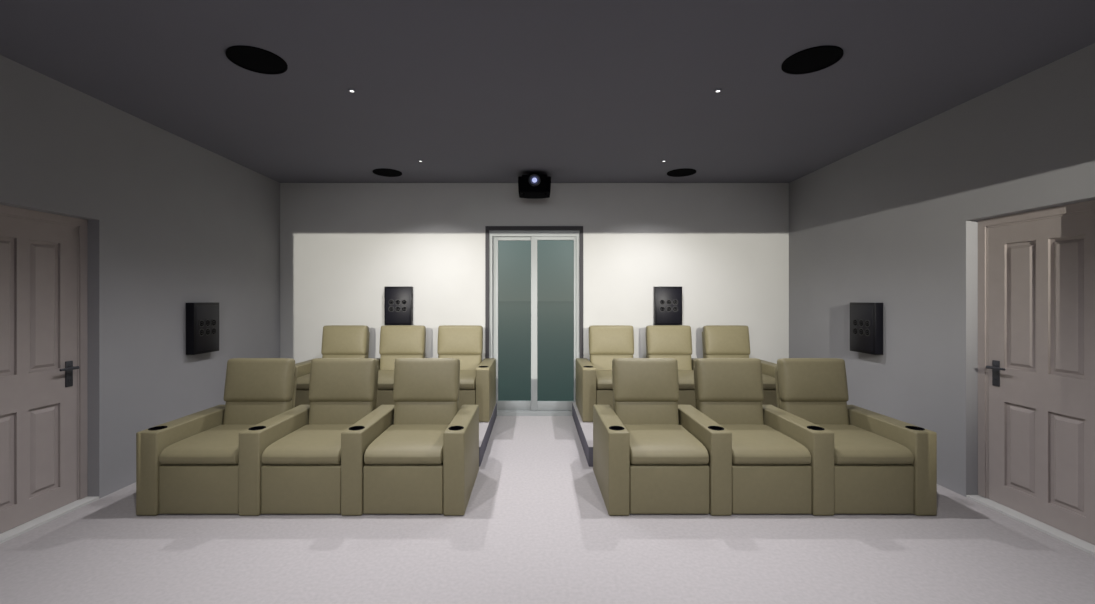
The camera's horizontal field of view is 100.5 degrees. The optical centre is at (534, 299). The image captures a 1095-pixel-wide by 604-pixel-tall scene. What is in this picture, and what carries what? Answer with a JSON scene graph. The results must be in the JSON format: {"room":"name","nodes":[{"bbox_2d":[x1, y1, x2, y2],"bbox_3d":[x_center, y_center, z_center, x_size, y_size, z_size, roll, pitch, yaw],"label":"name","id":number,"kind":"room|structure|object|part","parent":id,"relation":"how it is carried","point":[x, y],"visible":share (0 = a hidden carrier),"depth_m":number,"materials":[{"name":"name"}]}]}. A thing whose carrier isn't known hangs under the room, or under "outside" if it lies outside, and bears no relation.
{"room":"home theater","nodes":[
{"label":"home theater","id":0,"kind":"room"},
{"bbox_2d":[0,55,279,498],"bbox_3d":[-3.375,0.000,2.330,0.200,3.000,7.460,0,0,0],"label":"wall","id":1,"kind":"structure","parent":0,"point":[173,222],"depth_m":3.78,"materials":[{"name":"grey paint"}]},
{"bbox_2d":[0,205,98,543],"bbox_3d":[-3.370,0.451,3.002,0.190,2.098,0.841,0,0,0],"label":"door","id":2,"kind":"structure","parent":1,"relation":"in","point":[43,256],"depth_m":3.10,"materials":[{"name":"paint"}]},
{"bbox_3d":[-3.394,0.045,2.866,0.033,0.890,0.200,0,0,0],"label":"panel","id":3,"kind":"part","parent":2,"relation":"part of","materials":[{"name":"paint"}]},
{"bbox_3d":[-3.394,1.035,2.866,0.033,0.600,0.200,0,0,0],"label":"panel","id":4,"kind":"part","parent":2,"relation":"part of","materials":[{"name":"paint"}]},
{"bbox_3d":[-3.394,0.045,3.139,0.033,0.890,0.200,0,0,0],"label":"panel","id":5,"kind":"part","parent":2,"relation":"part of","materials":[{"name":"paint"}]},
{"bbox_3d":[-3.394,1.035,3.139,0.033,0.600,0.200,0,0,0],"label":"panel","id":6,"kind":"part","parent":2,"relation":"part of","materials":[{"name":"paint"}]},
{"bbox_3d":[-3.370,1.491,3.002,0.190,0.018,0.841,0,0,0],"label":"sill","id":7,"kind":"part","parent":2,"relation":"part of","materials":[{"name":"grey wood"}]},
{"bbox_3d":[-3.370,0.538,3.295,0.009,0.187,0.050,0,0,0],"label":"handle plate","id":8,"kind":"part","parent":2,"relation":"part of","materials":[{"name":"grey metal"}]},
{"bbox_3d":[-3.338,0.495,3.249,0.060,0.034,0.125,0,0,0],"label":"lever","id":9,"kind":"part","parent":2,"relation":"part of","materials":[{"name":"grey metal"}]},
{"bbox_2d":[186,302,218,354],"bbox_3d":[-3.229,0.275,4.440,0.088,0.490,0.344,0,0,0],"label":"wall speaker","id":10,"kind":"object","parent":1,"relation":"attached to","point":[202,319],"visible":1,"depth_m":4.37,"materials":[{"name":"black plastic"}]},
{"bbox_3d":[-3.192,0.275,4.440,0.004,0.430,0.300,0,0,0],"label":"panel","id":11,"kind":"part","parent":10,"relation":"part of","materials":[{"name":"black"}]},
{"bbox_2d":[479,402,496,466],"bbox_3d":[-1.881,1.410,4.970,2.789,0.180,1.780,0,0,0],"label":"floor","id":12,"kind":"structure","parent":0,"point":[485,428],"depth_m":4.62,"materials":[{"name":"carpet"}]},
{"bbox_2d":[295,325,379,406],"bbox_3d":[-2.328,0.817,5.306,0.856,0.998,0.867,0,0,0],"label":"recliner","id":13,"kind":"object","parent":12,"relation":"on","point":[338,341],"visible":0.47,"depth_m":5.53,"materials":[{"name":"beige leather"}]},
{"bbox_3d":[-2.328,1.143,4.913,0.552,0.331,0.043,0,0,0],"label":"panel","id":14,"kind":"part","parent":13,"relation":"part of","materials":[{"name":"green leather"}]},
{"bbox_2d":[296,373,309,389],"bbox_3d":[-2.328,0.913,5.209,0.552,0.146,0.672,0,0,0],"label":"seat cushion","id":15,"kind":"object","parent":13,"relation":"on","point":[303,379],"depth_m":4.91,"materials":[{"name":"beige leather"}]},
{"bbox_3d":[-2.682,1.026,5.300,0.148,0.579,0.840,0,0,0],"label":"armrest","id":16,"kind":"part","parent":13,"relation":"part of","materials":[{"name":"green leather"}]},
{"bbox_3d":[-2.328,0.796,5.572,0.528,0.279,0.143,0,0,0],"label":"backrest","id":17,"kind":"part","parent":13,"relation":"part of","materials":[{"name":"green leather"}]},
{"bbox_3d":[-1.974,1.026,5.300,0.148,0.579,0.840,0,0,0],"label":"armrest","id":18,"kind":"part","parent":13,"relation":"part of","materials":[{"name":"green leather"}]},
{"bbox_2d":[377,325,425,407],"bbox_3d":[-1.544,0.817,5.306,0.704,0.998,0.867,0,0,0],"label":"recliner","id":19,"kind":"object","parent":12,"relation":"on","point":[396,341],"visible":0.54,"depth_m":5.52,"materials":[{"name":"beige leather"}]},
{"bbox_2d":[378,370,393,389],"bbox_3d":[-1.620,0.913,5.209,0.552,0.146,0.672,0,0,0],"label":"seat cushion","id":20,"kind":"object","parent":19,"relation":"on","point":[385,377],"depth_m":4.92,"materials":[{"name":"beige leather"}]},
{"bbox_3d":[-1.620,1.143,4.913,0.552,0.331,0.043,0,0,0],"label":"panel","id":21,"kind":"part","parent":19,"relation":"part of","materials":[{"name":"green leather"}]},
{"bbox_3d":[-1.620,0.796,5.572,0.528,0.279,0.143,0,0,0],"label":"backrest","id":22,"kind":"part","parent":19,"relation":"part of","materials":[{"name":"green leather"}]},
{"bbox_2d":[437,325,495,421],"bbox_3d":[-0.836,0.817,5.306,0.704,0.998,0.867,0,0,0],"label":"recliner","id":23,"kind":"object","parent":12,"relation":"on","point":[464,343],"visible":0.66,"depth_m":5.51,"materials":[{"name":"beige leather"}]},
{"bbox_3d":[-0.912,0.796,5.572,0.528,0.279,0.143,0,0,0],"label":"backrest","id":24,"kind":"part","parent":23,"relation":"part of","materials":[{"name":"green leather"}]},
{"bbox_3d":[-0.912,1.143,4.913,0.552,0.331,0.043,0,0,0],"label":"panel","id":25,"kind":"part","parent":23,"relation":"part of","materials":[{"name":"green leather"}]},
{"bbox_2d":[459,370,475,389],"bbox_3d":[-0.912,0.913,5.209,0.552,0.146,0.672,0,0,0],"label":"seat cushion","id":26,"kind":"object","parent":23,"relation":"on","point":[467,377],"depth_m":4.92,"materials":[{"name":"beige leather"}]},
{"bbox_3d":[-0.558,1.026,5.300,0.148,0.579,0.840,0,0,0],"label":"armrest","id":27,"kind":"part","parent":23,"relation":"part of","materials":[{"name":"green leather"}]},
{"bbox_2d":[280,183,788,363],"bbox_3d":[0.000,0.000,5.960,6.550,3.000,0.200,0,0,0],"label":"wall","id":28,"kind":"structure","parent":0,"point":[726,245],"depth_m":5.86,"materials":[{"name":"white paint"}]},
{"bbox_2d":[384,287,412,324],"bbox_3d":[-1.735,0.080,5.814,0.344,0.490,0.088,0,0,0],"label":"wall speaker","id":29,"kind":"object","parent":28,"relation":"attached to","point":[398,301],"visible":1,"depth_m":5.77,"materials":[{"name":"black"}]},
{"bbox_2d":[485,226,582,415],"bbox_3d":[-0.002,0.278,5.939,1.258,2.444,0.182,0,0,0],"label":"door","id":30,"kind":"structure","parent":28,"relation":"in","point":[493,234],"depth_m":5.91,"materials":[{"name":"grey metal"}]},
{"bbox_3d":[-0.256,0.318,5.975,0.581,2.273,0.040,0,0,0],"label":"sliding panel","id":31,"kind":"part","parent":30,"relation":"part of","materials":[{"name":"grey"}]},
{"bbox_3d":[-0.002,0.278,5.904,1.258,2.443,0.112,0,0,0],"label":"casing","id":32,"kind":"part","parent":30,"relation":"part of","materials":[{"name":"grey"}]},
{"bbox_3d":[-0.002,0.302,5.960,1.170,2.395,0.140,0,0,0],"label":"track frame","id":33,"kind":"part","parent":30,"relation":"part of","materials":[{"name":"grey metal"}]},
{"bbox_3d":[0.248,0.309,5.928,0.587,2.257,0.040,0,0,0],"label":"sliding panel","id":34,"kind":"part","parent":30,"relation":"part of","materials":[{"name":"grey"}]},
{"bbox_2d":[654,287,681,324],"bbox_3d":[1.705,0.080,5.814,0.344,0.490,0.088,0,0,0],"label":"wall speaker","id":35,"kind":"object","parent":28,"relation":"attached to","point":[667,300],"visible":1,"depth_m":5.77,"materials":[{"name":"black"}]},
{"bbox_2d":[0,0,1094,182],"bbox_3d":[0.000,-1.560,2.330,6.950,0.120,7.460,0,0,0],"label":"ceiling","id":36,"kind":"structure","parent":0,"point":[476,91],"depth_m":3.07,"materials":[{"name":"grey paint"}]},
{"bbox_2d":[225,45,287,74],"bbox_3d":[-1.735,-1.495,2.850,0.332,0.008,0.332,0,0,0],"label":"ceiling speaker","id":37,"kind":"object","parent":36,"relation":"attached to","point":[258,60],"visible":1,"depth_m":2.83,"materials":[{"name":"black"}]},
{"bbox_2d":[373,168,401,176],"bbox_3d":[-1.735,-1.495,5.370,0.332,0.008,0.332,0,0,0],"label":"ceiling speaker","id":38,"kind":"object","parent":36,"relation":"attached to","point":[385,172],"visible":1,"depth_m":5.35,"materials":[{"name":"black"}]},
{"bbox_2d":[518,173,550,198],"bbox_3d":[0.000,-1.364,5.423,0.383,0.272,0.375,0,0,0],"label":"projector","id":39,"kind":"object","parent":36,"relation":"attached to","point":[532,185],"visible":1,"depth_m":5.27,"materials":[{"name":"black plastic"}]},
{"bbox_2d":[667,168,695,176],"bbox_3d":[1.735,-1.495,5.370,0.332,0.008,0.332,0,0,0],"label":"ceiling speaker","id":40,"kind":"object","parent":36,"relation":"attached to","point":[683,172],"visible":1,"depth_m":5.35,"materials":[{"name":"black"}]},
{"bbox_2d":[781,45,843,74],"bbox_3d":[1.735,-1.495,2.850,0.332,0.008,0.332,0,0,0],"label":"ceiling speaker","id":41,"kind":"object","parent":36,"relation":"attached to","point":[810,60],"visible":1,"depth_m":2.83,"materials":[{"name":"black"}]},
{"bbox_2d":[0,416,1094,603],"bbox_3d":[0.000,1.560,2.330,6.950,0.120,7.460,0,0,0],"label":"floor","id":42,"kind":"structure","parent":0,"point":[536,526],"depth_m":2.68,"materials":[{"name":"carpet"}]},
{"bbox_2d":[136,358,309,515],"bbox_3d":[-2.328,0.997,3.566,0.856,0.998,0.867,0,0,0],"label":"recliner","id":43,"kind":"object","parent":42,"relation":"on","point":[207,461],"visible":0.95,"depth_m":3.16,"materials":[{"name":"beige leather"}]},
{"bbox_3d":[-2.682,1.206,3.560,0.148,0.579,0.840,0,0,0],"label":"armrest","id":44,"kind":"part","parent":43,"relation":"part of","materials":[{"name":"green leather"}]},
{"bbox_3d":[-2.328,1.323,3.174,0.552,0.331,0.043,0,0,0],"label":"panel","id":45,"kind":"part","parent":43,"relation":"part of","materials":[{"name":"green leather"}]},
{"bbox_2d":[159,424,256,464],"bbox_3d":[-2.328,1.093,3.469,0.552,0.146,0.672,0,0,0],"label":"seat cushion","id":46,"kind":"object","parent":43,"relation":"on","point":[209,444],"depth_m":3.19,"materials":[{"name":"beige leather"}]},
{"bbox_3d":[-2.328,0.976,3.832,0.528,0.279,0.143,0,0,0],"label":"backrest","id":47,"kind":"part","parent":43,"relation":"part of","materials":[{"name":"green leather"}]},
{"bbox_3d":[-1.974,1.206,3.560,0.148,0.579,0.840,0,0,0],"label":"armrest","id":48,"kind":"part","parent":43,"relation":"part of","materials":[{"name":"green leather"}]},
{"bbox_2d":[261,358,393,515],"bbox_3d":[-1.544,0.997,3.566,0.704,0.998,0.867,0,0,0],"label":"recliner","id":49,"kind":"object","parent":42,"relation":"on","point":[317,467],"visible":0.96,"depth_m":3.17,"materials":[{"name":"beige leather"}]},
{"bbox_3d":[-1.620,1.323,3.174,0.552,0.331,0.043,0,0,0],"label":"panel","id":50,"kind":"part","parent":49,"relation":"part of","materials":[{"name":"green leather"}]},
{"bbox_2d":[262,424,352,464],"bbox_3d":[-1.620,1.093,3.469,0.552,0.146,0.672,0,0,0],"label":"seat cushion","id":51,"kind":"object","parent":49,"relation":"on","point":[310,444],"depth_m":3.19,"materials":[{"name":"beige leather"}]},
{"bbox_3d":[-1.620,0.976,3.832,0.528,0.279,0.143,0,0,0],"label":"backrest","id":52,"kind":"part","parent":49,"relation":"part of","materials":[{"name":"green leather"}]},
{"bbox_3d":[-1.266,1.206,3.560,0.148,0.579,0.840,0,0,0],"label":"armrest","id":53,"kind":"part","parent":49,"relation":"part of","materials":[{"name":"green leather"}]},
{"bbox_2d":[363,358,478,515],"bbox_3d":[-0.836,0.997,3.566,0.704,0.998,0.867,0,0,0],"label":"recliner","id":54,"kind":"object","parent":42,"relation":"on","point":[427,461],"visible":1,"depth_m":3.19,"materials":[{"name":"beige leather"}]},
{"bbox_3d":[-0.912,1.323,3.174,0.552,0.331,0.043,0,0,0],"label":"panel","id":55,"kind":"part","parent":54,"relation":"part of","materials":[{"name":"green leather"}]},
{"bbox_2d":[364,424,448,464],"bbox_3d":[-0.912,1.093,3.469,0.552,0.146,0.672,0,0,0],"label":"seat cushion","id":56,"kind":"object","parent":54,"relation":"on","point":[400,444],"depth_m":3.21,"materials":[{"name":"beige leather"}]},
{"bbox_3d":[-0.912,0.976,3.832,0.528,0.279,0.143,0,0,0],"label":"backrest","id":57,"kind":"part","parent":54,"relation":"part of","materials":[{"name":"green leather"}]},
{"bbox_3d":[-0.558,1.206,3.560,0.148,0.579,0.840,0,0,0],"label":"armrest","id":58,"kind":"part","parent":54,"relation":"part of","materials":[{"name":"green leather"}]},
{"bbox_2d":[593,358,731,515],"bbox_3d":[0.939,0.997,3.566,0.856,0.998,0.867,0,0,0],"label":"recliner","id":59,"kind":"object","parent":42,"relation":"on","point":[653,454],"visible":1,"depth_m":3.16,"materials":[{"name":"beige leather"}]},
{"bbox_3d":[0.585,1.206,3.560,0.148,0.579,0.840,0,0,0],"label":"armrest","id":60,"kind":"part","parent":59,"relation":"part of","materials":[{"name":"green leather"}]},
{"bbox_3d":[0.939,0.976,3.832,0.528,0.279,0.143,0,0,0],"label":"backrest","id":61,"kind":"part","parent":59,"relation":"part of","materials":[{"name":"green leather"}]},
{"bbox_2d":[623,424,708,464],"bbox_3d":[0.939,1.093,3.469,0.552,0.146,0.672,0,0,0],"label":"seat cushion","id":62,"kind":"object","parent":59,"relation":"on","point":[650,444],"depth_m":3.22,"materials":[{"name":"beige leather"}]},
{"bbox_3d":[0.939,1.323,3.174,0.552,0.331,0.043,0,0,0],"label":"panel","id":63,"kind":"part","parent":59,"relation":"part of","materials":[{"name":"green leather"}]},
{"bbox_3d":[1.293,1.206,3.560,0.148,0.579,0.840,0,0,0],"label":"armrest","id":64,"kind":"part","parent":59,"relation":"part of","materials":[{"name":"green leather"}]},
{"bbox_2d":[693,358,833,515],"bbox_3d":[1.723,0.997,3.566,0.704,0.998,0.867,0,0,0],"label":"recliner","id":65,"kind":"object","parent":42,"relation":"on","point":[783,461],"visible":0.8,"depth_m":3.18,"materials":[{"name":"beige leather"}]},
{"bbox_3d":[1.647,0.976,3.832,0.528,0.279,0.143,0,0,0],"label":"backrest","id":66,"kind":"part","parent":65,"relation":"part of","materials":[{"name":"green leather"}]},
{"bbox_2d":[720,424,810,464],"bbox_3d":[1.647,1.093,3.469,0.552,0.146,0.672,0,0,0],"label":"seat cushion","id":67,"kind":"object","parent":65,"relation":"on","point":[752,444],"depth_m":3.21,"materials":[{"name":"beige leather"}]},
{"bbox_3d":[1.647,1.323,3.174,0.552,0.331,0.043,0,0,0],"label":"panel","id":68,"kind":"part","parent":65,"relation":"part of","materials":[{"name":"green leather"}]},
{"bbox_3d":[2.001,1.206,3.560,0.148,0.579,0.840,0,0,0],"label":"armrest","id":69,"kind":"part","parent":65,"relation":"part of","materials":[{"name":"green leather"}]},
{"bbox_2d":[774,358,936,515],"bbox_3d":[2.431,0.997,3.566,0.704,0.998,0.867,0,0,0],"label":"recliner","id":70,"kind":"object","parent":42,"relation":"on","point":[883,464],"visible":0.74,"depth_m":3.18,"materials":[{"name":"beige leather"}]},
{"bbox_3d":[2.355,0.976,3.832,0.528,0.279,0.143,0,0,0],"label":"backrest","id":71,"kind":"part","parent":70,"relation":"part of","materials":[{"name":"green leather"}]},
{"bbox_2d":[816,424,913,464],"bbox_3d":[2.355,1.093,3.469,0.552,0.146,0.672,0,0,0],"label":"seat cushion","id":72,"kind":"object","parent":70,"relation":"on","point":[854,444],"depth_m":3.20,"materials":[{"name":"beige leather"}]},
{"bbox_3d":[2.355,1.323,3.174,0.552,0.331,0.043,0,0,0],"label":"panel","id":73,"kind":"part","parent":70,"relation":"part of","materials":[{"name":"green leather"}]},
{"bbox_3d":[2.709,1.206,3.560,0.148,0.579,0.840,0,0,0],"label":"armrest","id":74,"kind":"part","parent":70,"relation":"part of","materials":[{"name":"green leather"}]},
{"bbox_2d":[572,402,592,466],"bbox_3d":[1.881,1.410,4.970,2.789,0.180,1.780,0,0,0],"label":"platform","id":75,"kind":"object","parent":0,"point":[584,429],"depth_m":4.61,"materials":[{"name":"carpet"}]},
{"bbox_2d":[576,325,633,421],"bbox_3d":[0.944,0.817,5.306,0.856,0.998,0.867,0,0,0],"label":"recliner","id":76,"kind":"object","parent":75,"relation":"on","point":[594,385],"visible":0.65,"depth_m":5.51,"materials":[{"name":"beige leather"}]},
{"bbox_3d":[0.590,1.026,5.300,0.148,0.579,0.840,0,0,0],"label":"armrest","id":77,"kind":"part","parent":76,"relation":"part of","materials":[{"name":"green leather"}]},
{"bbox_2d":[596,370,612,389],"bbox_3d":[0.944,0.913,5.209,0.552,0.146,0.672,0,0,0],"label":"seat cushion","id":78,"kind":"object","parent":76,"relation":"on","point":[603,377],"depth_m":4.92,"materials":[{"name":"beige leather"}]},
{"bbox_3d":[0.944,1.143,4.913,0.552,0.331,0.043,0,0,0],"label":"panel","id":79,"kind":"part","parent":76,"relation":"part of","materials":[{"name":"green leather"}]},
{"bbox_3d":[0.944,0.796,5.572,0.528,0.279,0.143,0,0,0],"label":"backrest","id":80,"kind":"part","parent":76,"relation":"part of","materials":[{"name":"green leather"}]},
{"bbox_2d":[646,325,698,407],"bbox_3d":[1.728,0.817,5.306,0.704,0.998,0.867,0,0,0],"label":"recliner","id":81,"kind":"object","parent":75,"relation":"on","point":[662,341],"visible":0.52,"depth_m":5.53,"materials":[{"name":"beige leather"}]},
{"bbox_3d":[1.652,0.796,5.572,0.528,0.279,0.143,0,0,0],"label":"backrest","id":82,"kind":"part","parent":81,"relation":"part of","materials":[{"name":"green leather"}]},
{"bbox_2d":[678,370,694,389],"bbox_3d":[1.652,0.913,5.209,0.552,0.146,0.672,0,0,0],"label":"seat cushion","id":83,"kind":"object","parent":81,"relation":"on","point":[685,377],"depth_m":4.92,"materials":[{"name":"beige leather"}]},
{"bbox_3d":[1.652,1.143,4.913,0.552,0.331,0.043,0,0,0],"label":"panel","id":84,"kind":"part","parent":81,"relation":"part of","materials":[{"name":"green leather"}]},
{"bbox_3d":[2.006,1.026,5.300,0.148,0.579,0.840,0,0,0],"label":"armrest","id":85,"kind":"part","parent":81,"relation":"part of","materials":[{"name":"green leather"}]},
{"bbox_2d":[702,325,776,406],"bbox_3d":[2.436,0.817,5.306,0.704,0.998,0.867,0,0,0],"label":"recliner","id":86,"kind":"object","parent":75,"relation":"on","point":[718,341],"visible":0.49,"depth_m":5.53,"materials":[{"name":"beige leather"}]},
{"bbox_3d":[2.360,0.796,5.572,0.528,0.279,0.143,0,0,0],"label":"backrest","id":87,"kind":"part","parent":86,"relation":"part of","materials":[{"name":"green leather"}]},
{"bbox_2d":[762,374,775,389],"bbox_3d":[2.360,0.913,5.209,0.552,0.146,0.672,0,0,0],"label":"seat cushion","id":88,"kind":"object","parent":86,"relation":"on","point":[769,383],"depth_m":4.90,"materials":[{"name":"beige leather"}]},
{"bbox_3d":[2.714,1.026,5.300,0.148,0.579,0.840,0,0,0],"label":"armrest","id":89,"kind":"part","parent":86,"relation":"part of","materials":[{"name":"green leather"}]},
{"bbox_3d":[2.360,1.143,4.913,0.552,0.331,0.043,0,0,0],"label":"panel","id":90,"kind":"part","parent":86,"relation":"part of","materials":[{"name":"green leather"}]},
{"bbox_2d":[789,43,1094,496],"bbox_3d":[3.375,0.000,2.330,0.200,3.000,7.460,0,0,0],"label":"wall","id":91,"kind":"structure","parent":0,"point":[892,222],"depth_m":3.73,"materials":[{"name":"grey paint"}]},
{"bbox_2d":[850,302,882,354],"bbox_3d":[3.229,0.275,4.440,0.088,0.490,0.344,0,0,0],"label":"wall speaker","id":92,"kind":"object","parent":91,"relation":"attached to","point":[866,319],"visible":1,"depth_m":4.37,"materials":[{"name":"black plastic"}]},
{"bbox_3d":[3.192,0.275,4.440,0.004,0.430,0.300,0,0,0],"label":"panel","id":93,"kind":"part","parent":92,"relation":"part of","materials":[{"name":"black"}]},
{"bbox_2d":[966,200,1094,555],"bbox_3d":[3.370,0.451,3.026,0.190,2.098,0.849,0,0,0],"label":"door","id":94,"kind":"structure","parent":91,"relation":"in","point":[1036,269],"depth_m":3.05,"materials":[{"name":"paint"}]},
{"bbox_3d":[3.338,0.495,3.277,0.060,0.034,0.125,0,0,0],"label":"lever","id":95,"kind":"part","parent":94,"relation":"part of","materials":[{"name":"grey metal"}]},
{"bbox_3d":[3.370,0.538,3.323,0.009,0.187,0.050,0,0,0],"label":"handle plate","id":96,"kind":"part","parent":94,"relation":"part of","materials":[{"name":"grey metal"}]},
{"bbox_3d":[3.394,0.045,3.165,0.033,0.890,0.204,0,0,0],"label":"panel","id":97,"kind":"part","parent":94,"relation":"part of","materials":[{"name":"paint"}]},
{"bbox_3d":[3.394,1.035,3.165,0.033,0.600,0.204,0,0,0],"label":"panel","id":98,"kind":"part","parent":94,"relation":"part of","materials":[{"name":"paint"}]},
{"bbox_3d":[3.370,1.491,3.026,0.190,0.018,0.849,0,0,0],"label":"sill","id":99,"kind":"part","parent":94,"relation":"part of","materials":[{"name":"grey wood"}]},
{"bbox_3d":[3.394,0.045,2.888,0.033,0.890,0.204,0,0,0],"label":"panel","id":100,"kind":"part","parent":94,"relation":"part of","materials":[{"name":"paint"}]},
{"bbox_3d":[3.394,1.035,2.888,0.033,0.600,0.204,0,0,0],"label":"panel","id":101,"kind":"part","parent":94,"relation":"part of","materials":[{"name":"paint"}]},
{"label":"outside","id":102,"kind":"structure","parent":0,"visible":0},
{"bbox_2d":[498,301,573,400],"bbox_3d":[0.000,1.590,203.030,300.000,0.100,393.940,0,0,0],"label":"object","id":103,"kind":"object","parent":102,"point":[555,319],"depth_m":13.74,"materials":[{"name":"teal glass"}]}
]}

